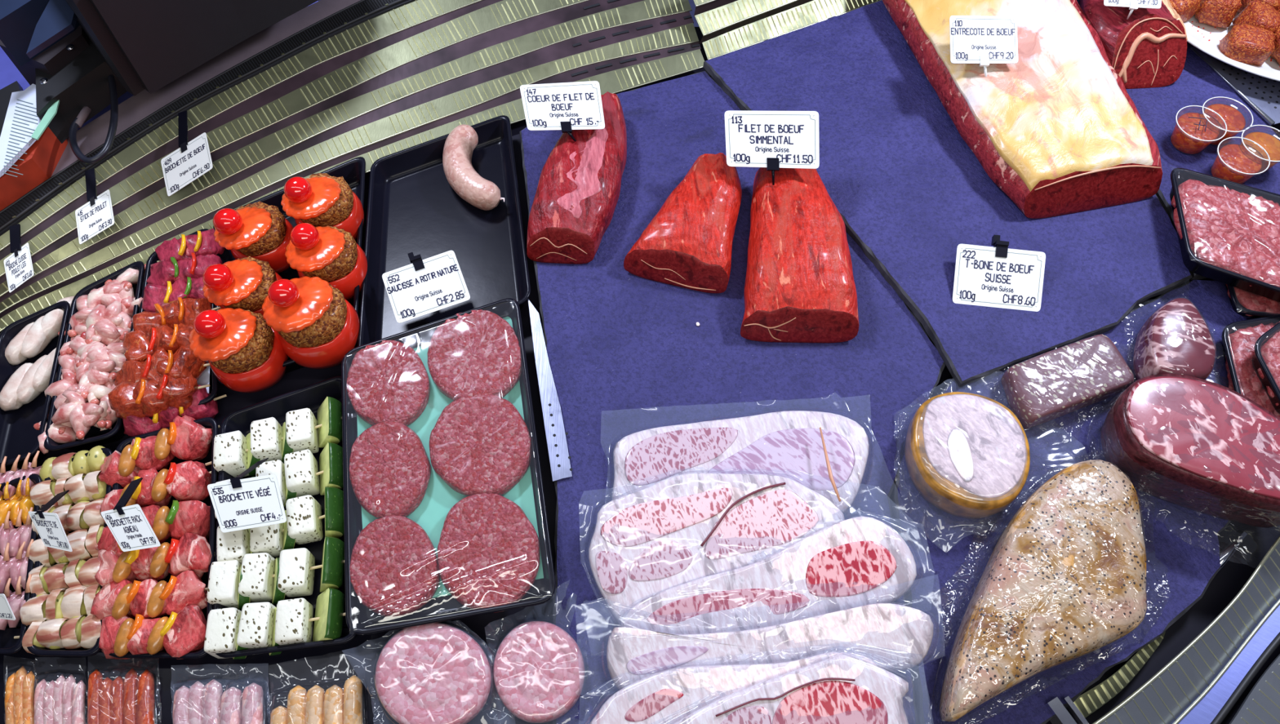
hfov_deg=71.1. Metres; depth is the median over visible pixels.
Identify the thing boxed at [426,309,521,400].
patty
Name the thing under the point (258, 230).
tomato
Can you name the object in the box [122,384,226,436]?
skewer
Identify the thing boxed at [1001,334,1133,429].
meat
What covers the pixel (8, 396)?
fillet
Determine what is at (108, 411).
joint
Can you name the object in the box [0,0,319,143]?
scale
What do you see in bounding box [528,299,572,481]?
knife
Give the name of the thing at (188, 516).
skewer
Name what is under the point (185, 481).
skewer
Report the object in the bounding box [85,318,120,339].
joint
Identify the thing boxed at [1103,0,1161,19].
price card
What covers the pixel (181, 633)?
skewer
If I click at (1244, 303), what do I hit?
tray
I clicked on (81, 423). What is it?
joint
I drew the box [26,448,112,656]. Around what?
tray
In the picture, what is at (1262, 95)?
plate
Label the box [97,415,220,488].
skewer
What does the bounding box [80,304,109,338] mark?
joint
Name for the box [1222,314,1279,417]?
tray
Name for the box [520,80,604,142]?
price card
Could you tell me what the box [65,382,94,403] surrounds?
joint
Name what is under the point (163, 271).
skewer
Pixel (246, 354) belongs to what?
tomato
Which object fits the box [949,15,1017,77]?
price card
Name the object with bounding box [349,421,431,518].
patty
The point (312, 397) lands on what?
tray
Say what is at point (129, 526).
price card
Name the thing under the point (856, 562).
meat slice
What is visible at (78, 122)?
power cable
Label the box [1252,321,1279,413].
tray
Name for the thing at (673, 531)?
meat slice
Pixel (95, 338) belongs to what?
joint
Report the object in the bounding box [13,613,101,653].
skewer
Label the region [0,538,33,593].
skewer
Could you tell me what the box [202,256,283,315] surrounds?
tomato
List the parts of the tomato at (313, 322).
tomato lid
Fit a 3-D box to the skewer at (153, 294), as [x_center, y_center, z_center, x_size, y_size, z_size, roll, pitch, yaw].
[-0.559,-0.080,1.101,0.106,0.044,0.051,-16,61,-9]
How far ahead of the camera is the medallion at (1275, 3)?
1.30 m
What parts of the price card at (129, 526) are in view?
arm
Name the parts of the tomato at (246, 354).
tomato lid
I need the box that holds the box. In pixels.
[0,127,67,211]
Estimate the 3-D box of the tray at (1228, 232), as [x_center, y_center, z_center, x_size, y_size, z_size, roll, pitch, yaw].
[0.739,-0.153,1.100,0.173,0.033,0.177,14,61,8]
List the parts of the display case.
louvre blade, louvre blade, louvre blade, louvre blade, louvre blade, louvre blade, louvre blade, louvre blade, runner rod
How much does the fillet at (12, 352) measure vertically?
0.027 m
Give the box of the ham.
[904,391,1030,518]
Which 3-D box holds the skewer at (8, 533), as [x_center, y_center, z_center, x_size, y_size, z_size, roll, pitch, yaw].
[-0.678,0.187,0.952,0.071,0.028,0.048,-9,60,-5]
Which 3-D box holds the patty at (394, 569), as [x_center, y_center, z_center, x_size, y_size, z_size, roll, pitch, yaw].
[-0.251,0.206,0.913,0.093,0.019,0.106,0,60,0]
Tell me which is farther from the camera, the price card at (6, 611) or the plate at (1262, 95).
the plate at (1262, 95)
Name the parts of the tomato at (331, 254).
tomato lid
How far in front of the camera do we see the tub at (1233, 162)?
1.17 m
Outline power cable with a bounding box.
[68,75,118,164]
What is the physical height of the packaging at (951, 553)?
0.012 m
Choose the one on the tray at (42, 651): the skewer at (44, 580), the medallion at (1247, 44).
the skewer at (44, 580)
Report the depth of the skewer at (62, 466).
0.98 m
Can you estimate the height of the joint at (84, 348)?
0.028 m
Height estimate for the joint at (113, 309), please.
0.025 m
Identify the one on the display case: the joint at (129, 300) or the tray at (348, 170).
the tray at (348, 170)
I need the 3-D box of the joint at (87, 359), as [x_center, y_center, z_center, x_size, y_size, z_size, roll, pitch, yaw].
[-0.651,-0.006,1.058,0.034,0.025,0.033,-20,62,-11]
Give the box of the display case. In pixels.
[0,0,1279,723]
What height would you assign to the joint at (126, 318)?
0.023 m
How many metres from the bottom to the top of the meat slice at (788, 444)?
0.015 m
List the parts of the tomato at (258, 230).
tomato lid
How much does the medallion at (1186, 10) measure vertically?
0.049 m
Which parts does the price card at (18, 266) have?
arm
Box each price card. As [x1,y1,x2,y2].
[0,593,15,620]
[4,223,34,293]
[28,489,72,551]
[75,168,114,244]
[101,477,160,551]
[160,111,213,196]
[207,457,286,532]
[382,250,470,323]
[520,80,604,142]
[724,111,819,185]
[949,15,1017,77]
[952,235,1045,311]
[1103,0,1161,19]
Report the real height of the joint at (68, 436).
0.025 m
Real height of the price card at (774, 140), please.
0.046 m
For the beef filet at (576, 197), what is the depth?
1.13 m
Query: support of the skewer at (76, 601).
on the tray at (42, 651)
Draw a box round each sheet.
[0,84,40,177]
[31,99,59,140]
[197,360,209,393]
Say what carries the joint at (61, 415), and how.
in the tray at (95, 437)
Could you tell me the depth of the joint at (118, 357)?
1.05 m
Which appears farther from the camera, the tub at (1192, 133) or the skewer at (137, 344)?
the tub at (1192, 133)
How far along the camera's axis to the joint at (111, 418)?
1.02 m
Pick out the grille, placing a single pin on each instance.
(324, 35)
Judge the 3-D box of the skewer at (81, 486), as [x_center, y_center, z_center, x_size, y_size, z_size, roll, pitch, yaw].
[-0.618,0.142,0.980,0.101,0.039,0.036,-10,60,-6]
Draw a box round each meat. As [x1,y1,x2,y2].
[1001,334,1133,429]
[1100,373,1279,528]
[1133,297,1215,381]
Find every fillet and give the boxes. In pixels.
[0,362,33,411]
[4,321,35,364]
[16,355,47,404]
[20,315,52,358]
[31,347,58,392]
[40,296,74,339]
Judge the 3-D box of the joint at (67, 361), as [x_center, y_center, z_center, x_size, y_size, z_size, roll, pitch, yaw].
[-0.669,0.005,1.056,0.036,0.020,0.039,0,60,0]
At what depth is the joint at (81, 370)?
1.04 m
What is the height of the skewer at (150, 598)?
0.047 m
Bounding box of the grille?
[0,0,416,235]
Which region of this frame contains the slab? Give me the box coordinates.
[1076,0,1279,280]
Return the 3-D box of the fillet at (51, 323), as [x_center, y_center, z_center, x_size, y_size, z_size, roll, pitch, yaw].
[-0.715,-0.054,1.101,0.025,0.027,0.071,21,62,12]
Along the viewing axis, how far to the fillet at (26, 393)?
1.04 m
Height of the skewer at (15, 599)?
0.027 m
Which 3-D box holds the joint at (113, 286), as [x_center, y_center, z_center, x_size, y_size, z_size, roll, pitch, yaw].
[-0.648,-0.087,1.103,0.037,0.021,0.035,17,61,10]
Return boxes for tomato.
[188,307,288,393]
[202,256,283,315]
[213,201,293,273]
[262,276,359,368]
[280,173,364,240]
[284,222,367,300]
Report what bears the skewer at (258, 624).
on the tray at (312, 397)
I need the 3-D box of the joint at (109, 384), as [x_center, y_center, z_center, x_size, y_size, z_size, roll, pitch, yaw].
[-0.618,0.025,1.048,0.033,0.020,0.037,0,60,0]
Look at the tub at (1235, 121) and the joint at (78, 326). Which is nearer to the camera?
the joint at (78, 326)
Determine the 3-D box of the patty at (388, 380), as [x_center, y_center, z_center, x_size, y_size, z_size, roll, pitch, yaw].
[-0.287,0.024,1.019,0.096,0.018,0.113,0,60,0]
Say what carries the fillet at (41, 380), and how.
in the tray at (18, 435)
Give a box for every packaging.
[0,628,402,723]
[892,280,1257,723]
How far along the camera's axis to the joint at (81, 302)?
1.09 m
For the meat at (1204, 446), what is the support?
on the packaging at (951, 553)
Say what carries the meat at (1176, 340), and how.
on the packaging at (951, 553)
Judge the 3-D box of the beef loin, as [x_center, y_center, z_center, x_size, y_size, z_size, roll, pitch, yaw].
[0.518,-0.420,1.247,0.278,0.068,0.499,-7,60,-4]
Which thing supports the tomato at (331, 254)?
in the tray at (348, 170)
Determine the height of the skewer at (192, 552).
0.048 m
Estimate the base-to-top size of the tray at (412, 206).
0.033 m
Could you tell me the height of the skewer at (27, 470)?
0.027 m
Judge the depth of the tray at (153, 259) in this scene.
1.09 m
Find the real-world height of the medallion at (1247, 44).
0.050 m
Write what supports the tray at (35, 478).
on the display case
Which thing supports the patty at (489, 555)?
on the tray at (439, 498)
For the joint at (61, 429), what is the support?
in the tray at (95, 437)
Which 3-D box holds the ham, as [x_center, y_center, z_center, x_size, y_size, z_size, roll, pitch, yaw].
[0.374,0.097,0.973,0.221,0.051,0.187,-28,64,-15]
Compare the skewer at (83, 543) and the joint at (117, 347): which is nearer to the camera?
the skewer at (83, 543)
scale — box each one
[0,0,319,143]
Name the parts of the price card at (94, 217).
arm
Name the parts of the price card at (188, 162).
arm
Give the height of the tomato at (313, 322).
0.127 m
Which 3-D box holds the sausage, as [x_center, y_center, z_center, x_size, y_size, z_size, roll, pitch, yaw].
[-0.233,-0.260,1.214,0.062,0.040,0.153,-19,62,-11]
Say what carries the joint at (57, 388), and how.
in the tray at (95, 437)
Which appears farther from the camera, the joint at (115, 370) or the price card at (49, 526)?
the joint at (115, 370)
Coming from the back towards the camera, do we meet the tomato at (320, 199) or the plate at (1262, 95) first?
the plate at (1262, 95)
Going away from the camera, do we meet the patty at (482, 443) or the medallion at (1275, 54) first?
the patty at (482, 443)
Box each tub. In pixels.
[1170,105,1226,154]
[1202,97,1253,145]
[1211,137,1270,184]
[1240,124,1279,173]
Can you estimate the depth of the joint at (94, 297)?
1.09 m
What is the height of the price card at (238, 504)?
0.020 m
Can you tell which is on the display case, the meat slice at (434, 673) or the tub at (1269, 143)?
the meat slice at (434, 673)
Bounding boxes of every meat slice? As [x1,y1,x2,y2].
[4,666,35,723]
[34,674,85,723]
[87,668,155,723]
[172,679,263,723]
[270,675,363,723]
[375,622,491,723]
[493,621,585,723]
[588,426,844,622]
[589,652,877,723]
[606,603,933,689]
[612,410,869,513]
[618,515,916,634]
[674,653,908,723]
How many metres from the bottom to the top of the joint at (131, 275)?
0.024 m
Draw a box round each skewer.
[0,450,41,500]
[0,477,34,526]
[0,506,32,558]
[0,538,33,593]
[0,573,31,630]
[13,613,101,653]
[18,583,100,625]
[20,556,100,595]
[23,497,104,533]
[29,524,103,567]
[30,470,106,508]
[39,445,106,481]
[90,569,207,619]
[94,532,211,586]
[95,500,209,552]
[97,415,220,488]
[98,604,206,659]
[100,460,211,523]
[107,372,209,419]
[114,345,209,386]
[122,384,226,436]
[123,323,193,361]
[132,297,219,334]
[142,276,212,312]
[146,252,222,286]
[155,228,225,262]
[204,396,342,477]
[204,536,344,610]
[204,587,345,659]
[214,442,343,519]
[216,486,344,564]
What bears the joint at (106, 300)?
in the tray at (95, 437)
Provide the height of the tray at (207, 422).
0.033 m
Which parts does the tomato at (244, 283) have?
tomato lid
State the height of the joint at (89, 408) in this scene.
0.023 m
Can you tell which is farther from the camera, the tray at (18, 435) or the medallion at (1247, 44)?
the medallion at (1247, 44)
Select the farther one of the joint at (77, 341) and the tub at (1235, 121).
the tub at (1235, 121)
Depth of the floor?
2.79 m
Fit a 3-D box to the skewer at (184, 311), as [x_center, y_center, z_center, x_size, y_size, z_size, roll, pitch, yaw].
[-0.553,-0.050,1.074,0.106,0.048,0.048,-19,62,-11]
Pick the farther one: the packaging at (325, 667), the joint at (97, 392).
the joint at (97, 392)
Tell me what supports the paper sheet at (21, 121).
in the box
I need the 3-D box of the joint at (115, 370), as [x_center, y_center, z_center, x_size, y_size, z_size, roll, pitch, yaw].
[-0.619,0.012,1.054,0.035,0.019,0.032,19,62,11]
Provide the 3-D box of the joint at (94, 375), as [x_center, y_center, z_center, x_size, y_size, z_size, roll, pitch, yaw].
[-0.629,0.018,1.039,0.039,0.022,0.034,24,63,13]
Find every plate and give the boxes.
[1183,11,1279,81]
[1190,46,1279,126]
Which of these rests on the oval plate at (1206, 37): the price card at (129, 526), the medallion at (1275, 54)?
the medallion at (1275, 54)
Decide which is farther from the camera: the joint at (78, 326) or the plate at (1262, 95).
the plate at (1262, 95)
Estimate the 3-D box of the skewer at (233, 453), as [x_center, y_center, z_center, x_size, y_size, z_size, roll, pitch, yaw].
[-0.409,0.086,1.011,0.161,0.040,0.054,-18,62,-10]
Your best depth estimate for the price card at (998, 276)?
1.09 m
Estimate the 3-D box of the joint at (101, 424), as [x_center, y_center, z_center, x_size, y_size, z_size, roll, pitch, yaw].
[-0.622,0.062,1.020,0.035,0.026,0.031,0,60,0]
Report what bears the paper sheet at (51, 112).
on the paper sheet at (21, 121)
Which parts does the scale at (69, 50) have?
printer lid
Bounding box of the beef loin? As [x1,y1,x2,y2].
[882,0,1162,218]
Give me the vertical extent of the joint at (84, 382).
0.024 m
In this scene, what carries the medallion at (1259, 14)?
on the oval plate at (1206, 37)
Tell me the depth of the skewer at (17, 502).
0.96 m
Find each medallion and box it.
[1168,0,1201,22]
[1194,0,1242,27]
[1218,24,1275,66]
[1231,0,1279,32]
[1237,0,1279,13]
[1270,28,1279,65]
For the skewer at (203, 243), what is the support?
in the tray at (153, 259)
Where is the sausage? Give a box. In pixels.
[442,124,504,210]
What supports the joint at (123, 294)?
in the tray at (95, 437)
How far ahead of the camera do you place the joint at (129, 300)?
1.09 m
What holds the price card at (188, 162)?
on the display case
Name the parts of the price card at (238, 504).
arm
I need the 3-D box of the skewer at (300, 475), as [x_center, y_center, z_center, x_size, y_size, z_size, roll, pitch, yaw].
[-0.397,0.135,0.983,0.158,0.040,0.054,-18,62,-10]
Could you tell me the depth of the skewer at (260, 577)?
0.92 m
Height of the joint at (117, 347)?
0.022 m
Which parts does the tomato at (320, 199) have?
tomato lid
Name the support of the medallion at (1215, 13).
on the oval plate at (1206, 37)
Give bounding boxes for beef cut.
[1079,0,1187,88]
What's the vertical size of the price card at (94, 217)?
0.035 m
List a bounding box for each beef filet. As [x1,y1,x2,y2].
[526,91,626,264]
[623,152,742,293]
[740,167,858,342]
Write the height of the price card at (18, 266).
0.037 m
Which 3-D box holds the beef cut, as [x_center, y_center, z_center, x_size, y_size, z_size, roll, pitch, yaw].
[0.712,-0.514,1.307,0.137,0.074,0.243,0,60,0]
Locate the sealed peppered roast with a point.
(1064, 580)
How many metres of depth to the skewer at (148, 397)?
1.00 m
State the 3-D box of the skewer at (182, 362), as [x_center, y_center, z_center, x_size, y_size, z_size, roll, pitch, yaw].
[-0.550,0.011,1.037,0.111,0.046,0.052,-12,61,-7]
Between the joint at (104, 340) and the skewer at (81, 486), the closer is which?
the skewer at (81, 486)
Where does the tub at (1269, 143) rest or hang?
on the slab
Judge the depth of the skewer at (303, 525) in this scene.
0.94 m
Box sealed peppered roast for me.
[939,459,1146,721]
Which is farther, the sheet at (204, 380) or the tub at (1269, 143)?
the tub at (1269, 143)
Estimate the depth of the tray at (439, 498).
0.95 m
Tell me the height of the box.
0.042 m
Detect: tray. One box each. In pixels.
[0,300,70,473]
[0,473,42,654]
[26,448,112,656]
[44,261,144,451]
[109,417,218,658]
[138,228,217,419]
[213,156,365,385]
[213,375,357,657]
[341,297,555,635]
[357,115,530,346]
[1169,168,1279,302]
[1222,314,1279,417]
[1225,284,1279,318]
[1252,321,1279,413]
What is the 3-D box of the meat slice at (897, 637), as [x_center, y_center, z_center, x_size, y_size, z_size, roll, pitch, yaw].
[0.121,0.267,0.871,0.366,0.033,0.097,-3,60,-2]
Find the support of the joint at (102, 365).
in the tray at (95, 437)
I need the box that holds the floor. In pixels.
[318,0,698,26]
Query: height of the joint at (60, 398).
0.029 m
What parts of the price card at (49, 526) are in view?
arm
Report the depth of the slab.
1.25 m
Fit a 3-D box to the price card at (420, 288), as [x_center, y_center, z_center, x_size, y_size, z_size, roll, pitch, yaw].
[-0.262,-0.100,1.085,0.092,0.026,0.082,-19,62,-11]
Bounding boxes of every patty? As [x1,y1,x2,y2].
[346,340,430,426]
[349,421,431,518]
[349,515,439,617]
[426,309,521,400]
[429,394,531,496]
[437,493,540,613]
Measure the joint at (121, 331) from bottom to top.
0.021 m
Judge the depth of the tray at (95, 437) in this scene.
1.04 m
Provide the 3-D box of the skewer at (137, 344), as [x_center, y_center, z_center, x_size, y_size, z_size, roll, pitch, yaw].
[-0.552,-0.019,1.057,0.109,0.050,0.051,-10,60,-6]
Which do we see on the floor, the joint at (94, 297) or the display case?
the display case
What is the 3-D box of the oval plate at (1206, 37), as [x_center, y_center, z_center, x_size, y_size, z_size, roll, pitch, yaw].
[0.982,-0.554,1.353,0.473,0.034,0.436,-10,60,-5]
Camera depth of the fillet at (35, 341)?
1.08 m
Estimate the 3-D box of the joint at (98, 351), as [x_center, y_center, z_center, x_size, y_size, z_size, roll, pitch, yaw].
[-0.637,-0.010,1.055,0.041,0.023,0.044,0,60,0]
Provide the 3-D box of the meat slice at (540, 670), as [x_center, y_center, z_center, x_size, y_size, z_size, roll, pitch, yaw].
[-0.102,0.295,0.880,0.111,0.023,0.178,0,60,0]
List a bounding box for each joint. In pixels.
[33,421,76,453]
[44,368,78,399]
[48,392,66,415]
[51,390,99,424]
[57,354,75,375]
[57,399,72,434]
[59,329,86,355]
[64,310,86,335]
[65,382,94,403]
[66,343,102,362]
[69,404,101,439]
[72,362,89,382]
[73,351,91,370]
[75,294,87,311]
[75,306,94,319]
[75,359,115,373]
[75,373,100,399]
[78,337,109,364]
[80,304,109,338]
[80,400,108,431]
[82,402,103,414]
[84,360,116,385]
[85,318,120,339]
[86,279,111,307]
[87,385,112,402]
[91,330,102,342]
[97,333,124,345]
[98,400,111,413]
[99,394,117,429]
[100,293,130,308]
[102,279,132,293]
[102,345,126,368]
[103,300,123,325]
[103,378,115,389]
[106,320,131,345]
[106,342,125,354]
[110,367,121,373]
[115,263,146,284]
[116,311,132,333]
[118,280,135,300]
[120,295,142,317]

